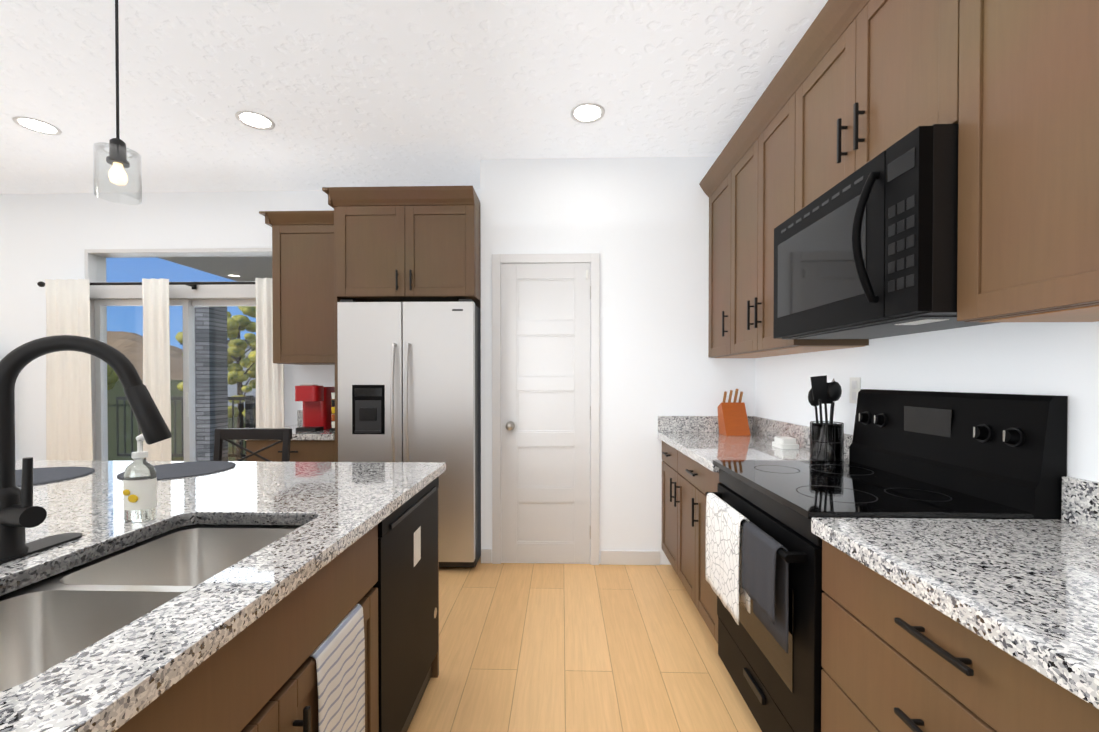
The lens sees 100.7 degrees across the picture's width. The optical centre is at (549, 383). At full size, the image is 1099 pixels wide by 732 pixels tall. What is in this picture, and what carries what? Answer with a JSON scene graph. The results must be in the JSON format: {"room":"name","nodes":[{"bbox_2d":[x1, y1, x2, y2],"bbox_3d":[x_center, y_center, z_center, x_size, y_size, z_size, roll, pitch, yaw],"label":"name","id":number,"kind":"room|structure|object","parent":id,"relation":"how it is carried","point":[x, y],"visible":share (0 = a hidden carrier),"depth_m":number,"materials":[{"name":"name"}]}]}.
{"room":"kitchen","nodes":[
{"label":"kitchen","id":0,"kind":"room"},
{"bbox_2d":[0,188,479,459],"bbox_3d":[-3.320,-0.152,3.728,5.733,2.750,0.150,0,1,2],"label":"wall","id":1,"kind":"structure","parent":0,"point":[52,236],"depth_m":3.65,"materials":[{"name":"paint"}]},
{"bbox_2d":[37,281,254,288],"bbox_3d":[-2.995,-0.775,3.568,2.014,0.060,0.106,0,1,2],"label":"curtain rod","id":2,"kind":"object","parent":1,"relation":"attached to","point":[193,285],"visible":0.54,"depth_m":3.53,"materials":[{"name":"black metal"}]},
{"bbox_2d":[45,279,92,460],"bbox_3d":[-3.737,0.203,3.536,0.372,2.015,0.032,0,1,2],"label":"curtain","id":3,"kind":"object","parent":2,"relation":"hanging from","point":[69,436],"visible":0.54,"depth_m":3.54,"materials":[{"name":"fabric"}]},
{"bbox_2d":[142,278,170,460],"bbox_3d":[-3.037,0.203,3.517,0.224,2.015,0.032,0,1,2],"label":"curtain","id":4,"kind":"object","parent":2,"relation":"hanging from","point":[156,345],"visible":0.65,"depth_m":3.52,"materials":[{"name":"fabric"}]},
{"bbox_2d":[255,278,283,427],"bbox_3d":[-2.148,0.203,3.493,0.224,2.015,0.032,0,1,2],"label":"curtain","id":5,"kind":"object","parent":2,"relation":"hanging from","point":[269,395],"visible":0.33,"depth_m":3.49,"materials":[{"name":"fabric"}]},
{"bbox_2d":[84,248,284,460],"bbox_3d":[-2.922,0.073,3.719,1.630,2.300,0.148,0,1,2],"label":"window","id":6,"kind":"structure","parent":1,"relation":"in","point":[186,297],"depth_m":3.70,"materials":[{"name":"clear glass"}]},
{"bbox_2d":[157,257,271,280],"bbox_3d":[-1.787,-1.418,5.477,5.200,0.450,3.445,0,1,2],"label":"roof","id":7,"kind":"structure","parent":1,"relation":"attached to","point":[258,263],"depth_m":5.46,"materials":[{"name":"paint"}]},
{"bbox_2d":[270,211,337,365],"bbox_3d":[-1.686,-0.684,3.426,0.596,1.080,0.347,0,1,2],"label":"upper cabinet","id":8,"kind":"object","parent":1,"relation":"attached to","point":[305,332],"depth_m":3.26,"materials":[{"name":"wood"}]},
{"bbox_2d":[334,186,480,308],"bbox_3d":[-0.920,-0.902,3.253,0.900,0.680,0.647,0,1,2],"label":"upper cabinet","id":9,"kind":"object","parent":1,"relation":"attached to","point":[396,244],"depth_m":2.93,"materials":[{"name":"wood"}]},
{"bbox_2d":[0,0,827,193],"bbox_3d":[-2.416,-1.543,0.188,7.735,0.100,7.150,0,1,2],"label":"ceiling","id":10,"kind":"structure","parent":0,"point":[364,93],"depth_m":2.31,"materials":[{"name":"white paint"}]},
{"bbox_2d":[12,116,61,135],"bbox_3d":[-3.015,-1.513,2.681,0.196,0.006,0.196,0,1,2],"label":"recessed light","id":11,"kind":"object","parent":10,"relation":"in","point":[37,125],"visible":1,"depth_m":2.67,"materials":[{"name":"white plastic"}]},
{"bbox_2d":[93,0,141,204],"bbox_3d":[-1.203,-1.009,1.265,0.120,0.988,0.120,0,1,2],"label":"pendant light","id":12,"kind":"object","parent":10,"relation":"hanging from","point":[116,158],"visible":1,"depth_m":1.26,"materials":[{"name":"clear glass"}]},
{"bbox_2d":[235,110,274,129],"bbox_3d":[-1.696,-1.513,2.625,0.196,0.006,0.196,0,1,2],"label":"recessed light","id":13,"kind":"object","parent":10,"relation":"in","point":[256,120],"visible":1,"depth_m":2.62,"materials":[{"name":"white plastic"}]},
{"bbox_2d":[570,102,604,123],"bbox_3d":[0.213,-1.512,2.552,0.196,0.006,0.196,0,1,2],"label":"recessed light","id":14,"kind":"object","parent":10,"relation":"in","point":[588,113],"visible":1,"depth_m":2.55,"materials":[{"name":"white"}]},
{"bbox_2d":[407,556,761,731],"bbox_3d":[-2.416,1.307,0.215,7.735,0.100,7.150,0,1,2],"label":"floor","id":15,"kind":"structure","parent":0,"point":[541,647],"depth_m":2.06,"materials":[{"name":"brown wood"}]},
{"bbox_2d":[213,428,291,461],"bbox_3d":[-1.635,0.744,2.303,0.452,0.985,0.449,0,1,2],"label":"stool","id":16,"kind":"object","parent":15,"relation":"on","point":[284,435],"visible":0.17,"depth_m":2.49,"materials":[{"name":"brown wood"}]},
{"bbox_2d":[115,488,438,731],"bbox_3d":[-1.829,0.823,0.395,2.697,0.863,3.150,0,1,2],"label":"kitchen island","id":17,"kind":"object","parent":15,"relation":"on","point":[259,674],"visible":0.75,"depth_m":0.85,"materials":[{"name":"brown wood"}]},
{"bbox_2d":[0,460,445,731],"bbox_3d":[-1.858,0.372,0.381,2.740,0.035,3.230,0,1,2],"label":"island countertop","id":18,"kind":"structure","parent":17,"relation":"on","point":[115,680],"depth_m":0.97,"materials":[{"name":"stone"}]},
{"bbox_2d":[15,467,94,486],"bbox_3d":[-1.924,0.340,1.628,0.420,0.006,0.420,0,1,2],"label":"placemat","id":19,"kind":"object","parent":18,"relation":"on","point":[47,475],"visible":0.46,"depth_m":1.70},
{"bbox_2d":[0,335,171,564],"bbox_3d":[-0.992,0.125,0.910,0.267,0.449,0.280,0,1,2],"label":"faucet","id":20,"kind":"object","parent":18,"relation":"on","point":[19,512],"visible":1,"depth_m":0.91,"materials":[{"name":"black metal"}]},
{"bbox_2d":[123,434,156,521],"bbox_3d":[-1.037,0.237,1.156,0.082,0.220,0.053,0,1,2],"label":"soap bottle","id":21,"kind":"object","parent":18,"relation":"on","point":[139,490],"visible":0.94,"depth_m":1.14,"materials":[{"name":"glass"}]},
{"bbox_2d":[0,524,301,691],"bbox_3d":[-0.802,0.494,0.871,0.427,0.204,0.757,0,1,2],"label":"sink","id":22,"kind":"object","parent":18,"relation":"in","point":[48,623],"visible":0.29,"depth_m":0.86,"materials":[{"name":"metal"}]},
{"bbox_2d":[117,461,235,479],"bbox_3d":[-1.449,0.338,1.785,0.360,0.006,0.360,0,1,2],"label":"placemat","id":23,"kind":"object","parent":18,"relation":"on","point":[178,470],"visible":0.79,"depth_m":1.79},
{"bbox_2d":[310,604,364,731],"bbox_3d":[-0.502,0.781,1.073,0.040,0.417,0.220,0,1,2],"label":"towel","id":24,"kind":"object","parent":17,"relation":"hanging from","point":[338,654],"visible":0.67,"depth_m":1.07,"materials":[{"name":"white fabric"}]},
{"bbox_2d":[246,438,337,461],"bbox_3d":[-1.690,0.798,3.300,0.596,0.858,0.627,0,1,2],"label":"base cabinet","id":25,"kind":"object","parent":15,"relation":"on","point":[299,451],"depth_m":2.98,"materials":[{"name":"wood"}]},
{"bbox_2d":[246,422,337,441],"bbox_3d":[-1.698,0.348,3.274,0.611,0.040,0.632,0,1,2],"label":"countertop","id":26,"kind":"structure","parent":25,"relation":"on","point":[325,435],"depth_m":2.98,"materials":[{"name":"grey stone"}]},
{"bbox_2d":[295,385,334,430],"bbox_3d":[-1.664,0.168,3.240,0.170,0.318,0.280,0,1,2],"label":"coffee maker","id":27,"kind":"object","parent":26,"relation":"on","point":[317,405],"visible":0.96,"depth_m":3.20,"materials":[{"name":"red plastic"}]},
{"bbox_2d":[329,392,334,430],"bbox_3d":[-1.481,0.193,3.174,0.100,0.270,0.100,0,1,2],"label":"stand","id":28,"kind":"object","parent":26,"relation":"on","point":[333,411],"visible":0.33,"depth_m":3.13,"materials":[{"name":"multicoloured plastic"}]},
{"bbox_2d":[372,476,438,731],"bbox_3d":[-0.764,0.816,1.614,0.599,0.855,0.599,0,1,2],"label":"dishwasher","id":29,"kind":"object","parent":15,"relation":"on","point":[406,584],"visible":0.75,"depth_m":1.53,"materials":[{"name":"black plastic"}]},
{"bbox_2d":[337,299,480,567],"bbox_3d":[-0.924,0.342,3.217,0.884,1.773,0.689,0,1,2],"label":"fridge","id":30,"kind":"object","parent":15,"relation":"on","point":[409,381],"visible":0.71,"depth_m":2.94,"materials":[{"name":"grey metal"}]},
{"bbox_2d":[662,444,669,561],"bbox_3d":[1.061,0.803,2.825,0.622,0.858,0.487,0,1,2],"label":"base cabinet","id":31,"kind":"object","parent":15,"relation":"on","point":[665,447],"depth_m":2.96,"materials":[{"name":"wood"}]},
{"bbox_2d":[670,448,720,643],"bbox_3d":[1.047,0.808,2.318,0.622,0.858,0.764,0,1,2],"label":"base cabinet","id":32,"kind":"object","parent":15,"relation":"on","point":[689,482],"depth_m":2.34,"materials":[{"name":"wood"}]},
{"bbox_2d":[658,432,848,471],"bbox_3d":[1.029,0.355,2.498,0.629,0.040,1.134,0,1,2],"label":"countertop","id":33,"kind":"structure","parent":32,"relation":"on","point":[703,448],"depth_m":2.38,"materials":[{"name":"grey stone"}]},
{"bbox_2d":[718,389,750,435],"bbox_3d":[1.188,0.182,2.937,0.150,0.295,0.169,0,1,2],"label":"knife block","id":34,"kind":"object","parent":33,"relation":"on","point":[732,419],"visible":1,"depth_m":2.92,"materials":[{"name":"brown wood"}]},
{"bbox_2d":[772,437,798,448],"bbox_3d":[1.233,0.310,2.381,0.090,0.050,0.120,0,1,2],"label":"dish","id":35,"kind":"object","parent":33,"relation":"on","point":[784,442],"visible":1,"depth_m":2.33,"materials":[{"name":"white ceramic"}]},
{"bbox_2d":[808,375,843,460],"bbox_3d":[1.208,0.152,2.000,0.159,0.373,0.127,0,1,2],"label":"utensil crock","id":36,"kind":"object","parent":33,"relation":"on","point":[826,441],"visible":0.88,"depth_m":1.97,"materials":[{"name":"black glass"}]},
{"bbox_2d":[705,389,1067,731],"bbox_3d":[0.989,0.636,1.556,0.694,1.215,0.754,0,1,2],"label":"range","id":37,"kind":"object","parent":15,"relation":"on","point":[941,455],"visible":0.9,"depth_m":1.37,"materials":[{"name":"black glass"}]},
{"bbox_2d":[705,493,749,624],"bbox_3d":[0.655,0.628,1.692,0.042,0.358,0.345,0,1,2],"label":"oven towel","id":38,"kind":"object","parent":37,"relation":"hanging from","point":[724,535],"visible":1,"depth_m":1.64,"materials":[{"name":"white fabric"}]},
{"bbox_2d":[742,521,788,652],"bbox_3d":[0.647,0.601,1.377,0.042,0.298,0.225,0,1,2],"label":"oven towel","id":39,"kind":"object","parent":37,"relation":"hanging from","point":[765,576],"visible":1,"depth_m":1.33,"materials":[{"name":"grey fabric"}]},
{"bbox_2d":[821,544,1098,731],"bbox_3d":[1.004,0.822,0.763,0.622,0.858,0.824,0,1,2],"label":"base cabinet","id":40,"kind":"object","parent":15,"relation":"on","point":[956,625],"depth_m":0.87,"materials":[{"name":"wood"}]},
{"bbox_2d":[811,516,1098,715],"bbox_3d":[0.951,0.382,-0.321,0.629,0.040,2.986,0,1,2],"label":"countertop","id":41,"kind":"structure","parent":40,"relation":"on","point":[1028,589],"depth_m":0.83,"materials":[{"name":"grey stone"}]},
{"bbox_2d":[480,156,754,564],"bbox_3d":[0.465,-0.148,3.388,1.852,2.750,0.620,0,1,2],"label":"wall","id":42,"kind":"structure","parent":0,"point":[640,225],"depth_m":3.07,"materials":[{"name":"paint"}]},
{"bbox_2d":[492,253,599,564],"bbox_3d":[-0.027,0.179,3.053,0.727,2.102,0.082,0,1,2],"label":"pantry door","id":43,"kind":"structure","parent":42,"relation":"in","point":[545,487],"depth_m":3.08,"materials":[{"name":"white wood"}]},
{"bbox_2d":[600,550,659,564],"bbox_3d":[0.546,1.182,3.082,0.402,0.095,0.013,0,1,2],"label":"baseboard","id":44,"kind":"structure","parent":42,"relation":"attached to","point":[616,557],"depth_m":3.08,"materials":[{"name":"white wood"}]},
{"bbox_2d":[658,416,753,431],"bbox_3d":[1.044,0.275,3.054,0.629,0.110,0.020,0,1,2],"label":"backsplash","id":45,"kind":"structure","parent":42,"relation":"attached to","point":[665,423],"depth_m":3.05,"materials":[{"name":"grey stone"}]},
{"bbox_2d":[755,321,1098,481],"bbox_3d":[1.375,-0.117,0.097,0.150,2.750,7.150,0,1,2],"label":"wall","id":46,"kind":"structure","parent":0,"point":[1046,358],"depth_m":1.46,"materials":[{"name":"paint"}]},
{"bbox_2d":[707,160,770,357],"bbox_3d":[1.216,-0.751,2.816,0.312,1.165,0.464,0,1,2],"label":"upper cabinet","id":47,"kind":"object","parent":46,"relation":"attached to","point":[715,185],"depth_m":2.92,"materials":[{"name":"brown wood"}]},
{"bbox_2d":[723,60,868,355],"bbox_3d":[1.201,-0.745,2.281,0.312,1.165,0.844,0,1,2],"label":"upper cabinet","id":48,"kind":"object","parent":46,"relation":"attached to","point":[761,169],"depth_m":2.25,"materials":[{"name":"brown wood"}]},
{"bbox_2d":[849,377,860,403],"bbox_3d":[1.349,0.032,2.010,0.007,0.115,0.070,0,1,2],"label":"electrical outlet plate","id":49,"kind":"object","parent":46,"relation":"attached to","point":[855,385],"visible":0.88,"depth_m":2.01,"materials":[{"name":"white plastic"}]},
{"bbox_2d":[799,0,958,210],"bbox_3d":[1.181,-0.988,1.519,0.312,0.665,0.793,0,1,2],"label":"upper cabinet","id":50,"kind":"object","parent":46,"relation":"attached to","point":[874,72],"depth_m":1.46,"materials":[{"name":"brown wood"}]},
{"bbox_2d":[773,124,999,338],"bbox_3d":[1.101,-0.413,1.525,0.469,0.476,0.781,0,1,2],"label":"microwave","id":51,"kind":"object","parent":50,"relation":"attached to","point":[869,250],"visible":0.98,"depth_m":1.28,"materials":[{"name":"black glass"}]},
{"bbox_2d":[955,0,1098,321],"bbox_3d":[1.159,-0.731,0.746,0.312,1.165,0.879,0,1,2],"label":"upper cabinet","id":52,"kind":"object","parent":46,"relation":"attached to","point":[1010,88],"depth_m":0.97,"materials":[{"name":"brown wood"}]},
{"label":"outside","id":53,"kind":"structure","parent":0,"visible":0},
{"bbox_2d":[107,380,244,460],"bbox_3d":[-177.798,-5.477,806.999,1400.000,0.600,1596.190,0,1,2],"label":"ground","id":54,"kind":"structure","parent":53,"point":[112,453],"depth_m":17.76,"materials":[{"name":"green plant"}]},
{"bbox_2d":[107,365,118,390],"bbox_3d":[-31.977,-0.828,30.807,4.732,4.790,2.982,0,1,2],"label":"tree","id":55,"kind":"object","parent":54,"relation":"on","point":[113,378],"depth_m":31.19,"materials":[{"name":"green plant"}]},
{"bbox_2d":[107,331,182,379],"bbox_3d":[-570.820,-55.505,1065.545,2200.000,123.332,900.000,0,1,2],"label":"mountain","id":56,"kind":"structure","parent":54,"relation":"on","point":[125,346],"depth_m":944.64},
{"bbox_2d":[175,306,255,460],"bbox_3d":[-6.828,-0.035,10.062,2.432,3.602,1.810,0,1,2],"label":"tree","id":57,"kind":"object","parent":54,"relation":"on","point":[236,372],"depth_m":9.92,"materials":[{"name":"green plant"}]},
{"bbox_2d":[180,339,255,408],"bbox_3d":[-17.858,-0.598,32.411,10.100,4.300,8.400,0,1,2],"label":"building","id":58,"kind":"structure","parent":54,"relation":"on","point":[234,387],"depth_m":28.45,"materials":[{"name":"grey"}]},
{"bbox_3d":[-3.039,1.522,5.464,7.500,0.570,3.295,0,1,2],"label":"deck","id":59,"kind":"object","parent":54,"relation":"on","visible":0},
{"bbox_2d":[116,395,255,460],"bbox_3d":[-3.000,0.707,7.003,7.508,1.030,0.080,0,1,2],"label":"railing","id":60,"kind":"object","parent":59,"relation":"on","point":[249,406],"depth_m":7.07,"materials":[{"name":"black metal"}]},
{"bbox_2d":[194,306,227,460],"bbox_3d":[-5.100,-0.099,6.796,0.380,2.644,0.405,0,1,2],"label":"stone column","id":61,"kind":"structure","parent":59,"relation":"on","point":[208,348],"depth_m":6.65,"materials":[{"name":"stone"}]}
]}

